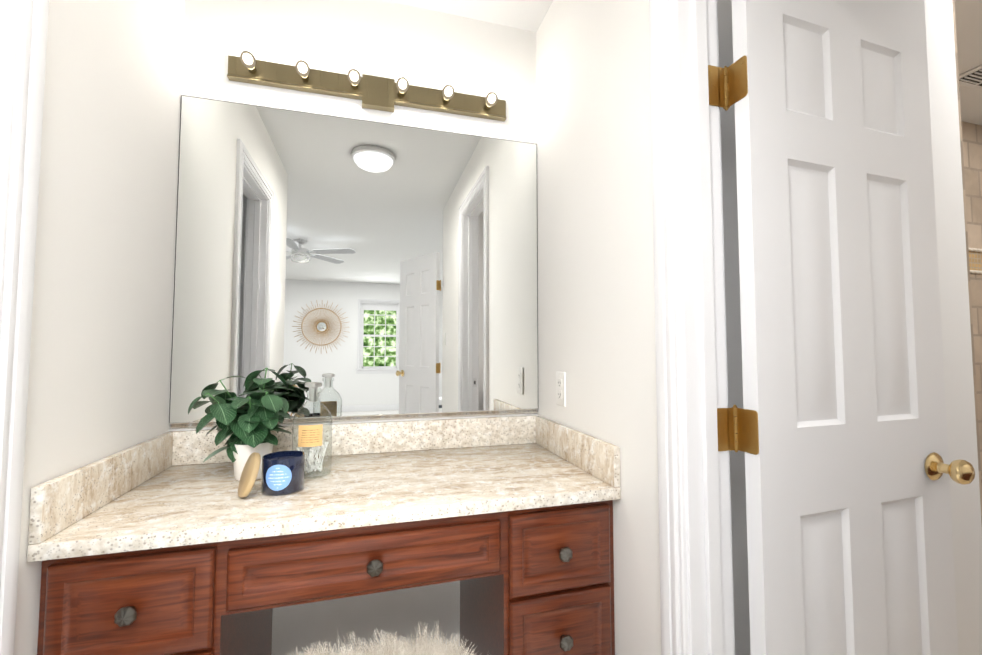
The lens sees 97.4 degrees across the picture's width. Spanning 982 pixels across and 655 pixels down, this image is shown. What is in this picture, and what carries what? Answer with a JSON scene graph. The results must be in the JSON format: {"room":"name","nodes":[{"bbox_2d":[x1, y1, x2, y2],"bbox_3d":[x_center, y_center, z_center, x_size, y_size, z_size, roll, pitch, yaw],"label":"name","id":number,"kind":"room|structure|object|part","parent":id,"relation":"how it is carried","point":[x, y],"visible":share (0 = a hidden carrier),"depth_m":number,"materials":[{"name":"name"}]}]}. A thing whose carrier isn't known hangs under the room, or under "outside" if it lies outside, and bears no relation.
{"room":"dressing area","nodes":[
{"label":"dressing area","id":0,"kind":"room"},
{"bbox_2d":[14,0,184,654],"bbox_3d":[-0.954,-0.003,1.012,0.105,2.435,0.661,1,-3,-16],"label":"wall","id":1,"kind":"structure","parent":0,"point":[100,349],"depth_m":0.98,"materials":[{"name":"white paint"}]},
{"bbox_2d":[0,0,6,111],"bbox_3d":[-0.785,0.153,0.402,0.105,2.062,0.588,1,-3,-16],"label":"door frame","id":2,"kind":"structure","parent":1,"relation":"attached to","point":[3,6],"depth_m":0.71,"materials":[{"name":"white paint"}]},
{"bbox_2d":[0,0,48,654],"bbox_3d":[-0.725,0.125,0.420,0.018,2.119,0.702,1,-3,-16],"label":"trim","id":3,"kind":"structure","parent":1,"relation":"attached to","point":[23,85],"depth_m":0.73,"materials":[{"name":"white paint"}]},
{"bbox_2d":[169,0,537,654],"bbox_3d":[0.671,0.040,1.865,6.385,2.435,0.105,1,-3,-16],"label":"wall","id":4,"kind":"structure","parent":0,"point":[420,47],"depth_m":1.52,"materials":[{"name":"white paint"}]},
{"bbox_2d":[169,95,537,428],"bbox_3d":[-0.404,-0.207,1.515,1.215,1.054,0.009,1,-3,-16],"label":"mirror glass","id":5,"kind":"object","parent":4,"relation":"attached to","point":[361,270],"visible":1,"depth_m":1.49,"materials":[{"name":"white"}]},
{"bbox_2d":[227,51,505,120],"bbox_3d":[-0.391,-0.835,1.503,0.950,0.106,0.100,1,-3,-16],"label":"sconce","id":6,"kind":"object","parent":4,"relation":"attached to","point":[378,93],"visible":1,"depth_m":1.51,"materials":[{"name":"gold metal"}]},
{"bbox_2d":[536,0,660,654],"bbox_3d":[0.339,0.012,1.308,0.105,2.435,0.789,1,-3,-16],"label":"wall","id":7,"kind":"structure","parent":0,"point":[596,321],"depth_m":1.19,"materials":[{"name":"white paint"}]},
{"bbox_2d":[556,371,565,406],"bbox_3d":[0.235,0.207,1.461,0.007,0.114,0.070,1,-3,-16],"label":"outlet","id":8,"kind":"object","parent":7,"relation":"attached to","point":[560,388],"visible":1,"depth_m":1.45,"materials":[{"name":"white plastic"}]},
{"bbox_2d":[649,0,734,654],"bbox_3d":[0.533,0.100,0.611,0.142,2.189,0.762,1,-3,-16],"label":"door frame","id":9,"kind":"structure","parent":7,"relation":"attached to","point":[710,619],"depth_m":0.91,"materials":[{"name":"white paint"}]},
{"bbox_2d":[723,0,974,654],"bbox_3d":[0.817,0.151,0.980,0.614,2.100,0.173,1,-3,-18],"label":"bathroom door","id":10,"kind":"structure","parent":7,"relation":"in","point":[840,432],"depth_m":0.96,"materials":[{"name":"white paint"}]},
{"bbox_3d":[1.049,0.332,1.047,0.066,0.066,0.173,1,-3,-18],"label":"knob","id":11,"kind":"part","parent":10,"relation":"part of","materials":[{"name":"gold metal"}]},
{"bbox_2d":[385,0,981,124],"bbox_3d":[0.724,-1.411,-1.742,8.400,0.100,7.400,1,-3,-16],"label":"ceiling","id":12,"kind":"structure","parent":0,"point":[528,15],"depth_m":1.66,"materials":[{"name":"white paint"}]},
{"bbox_2d":[959,65,981,88],"bbox_3d":[2.301,-1.167,1.955,0.230,0.013,0.230,1,-3,-16],"label":"ceiling vent","id":13,"kind":"object","parent":12,"relation":"in","point":[971,71],"depth_m":2.00,"materials":[{"name":"white metal"}]},
{"bbox_3d":[2.301,-1.162,1.955,0.190,0.001,0.190,1,-3,-16],"label":"dark air vent","id":14,"kind":"part","parent":13,"relation":"part of","materials":[{"name":"white metal"}]},
{"bbox_2d":[959,70,981,85],"bbox_3d":[2.274,-1.159,1.947,0.133,0.003,0.190,1,-3,-16],"label":"louvres","id":15,"kind":"object","parent":13,"relation":"attached to","point":[980,81],"visible":1,"depth_m":2.01,"materials":[{"name":"white paint"}]},
{"bbox_2d":[717,0,981,654],"bbox_3d":[0.933,0.025,1.562,1.175,2.435,0.620,1,-3,-16],"label":"wall","id":16,"kind":"structure","parent":0,"point":[957,346],"depth_m":1.38,"materials":[{"name":"white paint"}]},
{"bbox_2d":[952,0,981,522],"bbox_3d":[1.506,0.033,1.717,0.012,2.434,0.608,1,-3,-16],"label":"door frame","id":17,"kind":"structure","parent":16,"relation":"attached to","point":[967,254],"depth_m":1.44,"materials":[{"name":"paint"}]},
{"bbox_2d":[961,121,981,469],"bbox_3d":[2.543,0.064,2.329,2.318,2.434,0.012,1,-3,-16],"label":"wall tile","id":18,"kind":"structure","parent":16,"relation":"attached to","point":[972,143],"depth_m":2.39,"materials":[{"name":"stone"}]},
{"bbox_2d":[969,251,981,270],"bbox_3d":[2.544,-0.366,2.350,2.318,0.115,0.013,1,-3,-16],"label":"wall tile","id":19,"kind":"object","parent":18,"relation":"attached to","point":[975,260],"depth_m":2.38,"materials":[{"name":"beige tile"}]},
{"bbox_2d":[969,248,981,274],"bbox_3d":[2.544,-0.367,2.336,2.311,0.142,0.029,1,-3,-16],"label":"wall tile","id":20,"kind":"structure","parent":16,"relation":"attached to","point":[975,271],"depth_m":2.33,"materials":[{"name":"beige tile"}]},
{"bbox_3d":[0.724,1.111,-1.869,8.400,0.080,7.400,1,-3,-16],"label":"floor carpet","id":21,"kind":"object","parent":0,"visible":0},
{"bbox_2d":[27,415,620,654],"bbox_3d":[-0.327,0.769,1.194,1.216,0.912,0.572,1,-3,-16],"label":"bathroom vanity","id":22,"kind":"object","parent":21,"relation":"on","point":[170,543],"visible":1,"depth_m":1.02,"materials":[{"name":"brown wood"}]},
{"bbox_3d":[-0.692,0.546,0.821,0.035,0.035,0.030,1,-3,-16],"label":"drawer knob","id":23,"kind":"part","parent":22,"relation":"part of","materials":[{"name":"grey metal"}]},
{"bbox_3d":[-0.698,0.547,0.842,0.275,0.195,0.018,1,-3,-16],"label":"drawer","id":24,"kind":"part","parent":22,"relation":"part of","materials":[{"name":"brown wood"}]},
{"bbox_3d":[-0.698,0.757,0.831,0.275,0.205,0.018,1,-3,-16],"label":"drawer","id":25,"kind":"part","parent":22,"relation":"part of","materials":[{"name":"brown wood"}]},
{"bbox_2d":[188,368,294,480],"bbox_3d":[-0.683,0.264,1.218,0.235,0.301,0.295,1,-3,-16],"label":"plant","id":26,"kind":"object","parent":22,"relation":"on","point":[248,424],"visible":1,"depth_m":1.16,"materials":[{"name":"green plant"}]},
{"bbox_3d":[-0.660,0.364,1.196,0.103,0.098,0.103,1,-3,-16],"label":"pot","id":27,"kind":"part","parent":26,"relation":"part of","materials":[{"name":"white ceramic"}]},
{"bbox_2d":[238,452,260,497],"bbox_3d":[-0.583,0.355,1.040,0.059,0.101,0.100,1,-3,-16],"label":"lid","id":28,"kind":"object","parent":22,"relation":"on","point":[249,474],"visible":1,"depth_m":1.02,"materials":[{"name":"beige wood"}]},
{"bbox_2d":[261,451,304,495],"bbox_3d":[-0.522,0.364,1.086,0.098,0.086,0.099,1,-3,-16],"label":"candle","id":29,"kind":"object","parent":22,"relation":"on","point":[283,472],"visible":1,"depth_m":1.05,"materials":[{"name":"blue glass"}]},
{"bbox_2d":[292,382,331,478],"bbox_3d":[-0.505,0.285,1.222,0.104,0.258,0.105,1,-3,-16],"label":"bottle","id":30,"kind":"object","parent":22,"relation":"on","point":[310,436],"visible":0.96,"depth_m":1.21,"materials":[{"name":"clear glass"},{"name":"paper"}]},
{"bbox_3d":[-0.260,0.525,0.966,0.586,0.120,0.018,1,-3,-16],"label":"drawer","id":31,"kind":"part","parent":22,"relation":"part of","materials":[{"name":"brown wood"}]},
{"bbox_3d":[-0.254,0.524,0.945,0.035,0.035,0.030,1,-3,-16],"label":"drawer knob","id":32,"kind":"part","parent":22,"relation":"part of","materials":[{"name":"grey metal"}]},
{"bbox_3d":[0.176,0.559,1.087,0.273,0.195,0.018,1,-3,-16],"label":"drawer","id":33,"kind":"part","parent":22,"relation":"part of","materials":[{"name":"brown wood"}]},
{"bbox_3d":[0.176,0.769,1.076,0.273,0.205,0.018,1,-3,-16],"label":"drawer","id":34,"kind":"part","parent":22,"relation":"part of","materials":[{"name":"brown wood"}]},
{"bbox_3d":[0.182,0.558,1.066,0.035,0.035,0.030,1,-3,-16],"label":"drawer knob","id":35,"kind":"part","parent":22,"relation":"part of","materials":[{"name":"grey metal"}]},
{"bbox_3d":[0.182,0.768,1.055,0.035,0.035,0.030,1,-3,-16],"label":"drawer knob","id":36,"kind":"part","parent":22,"relation":"part of","materials":[{"name":"grey metal"}]},
{"bbox_2d":[286,621,487,654],"bbox_3d":[-0.221,0.988,0.784,0.344,0.434,0.330,1,-3,-16],"label":"stool","id":37,"kind":"object","parent":21,"relation":"on","point":[394,646],"depth_m":0.96,"materials":[{"name":"fur"}]}
]}

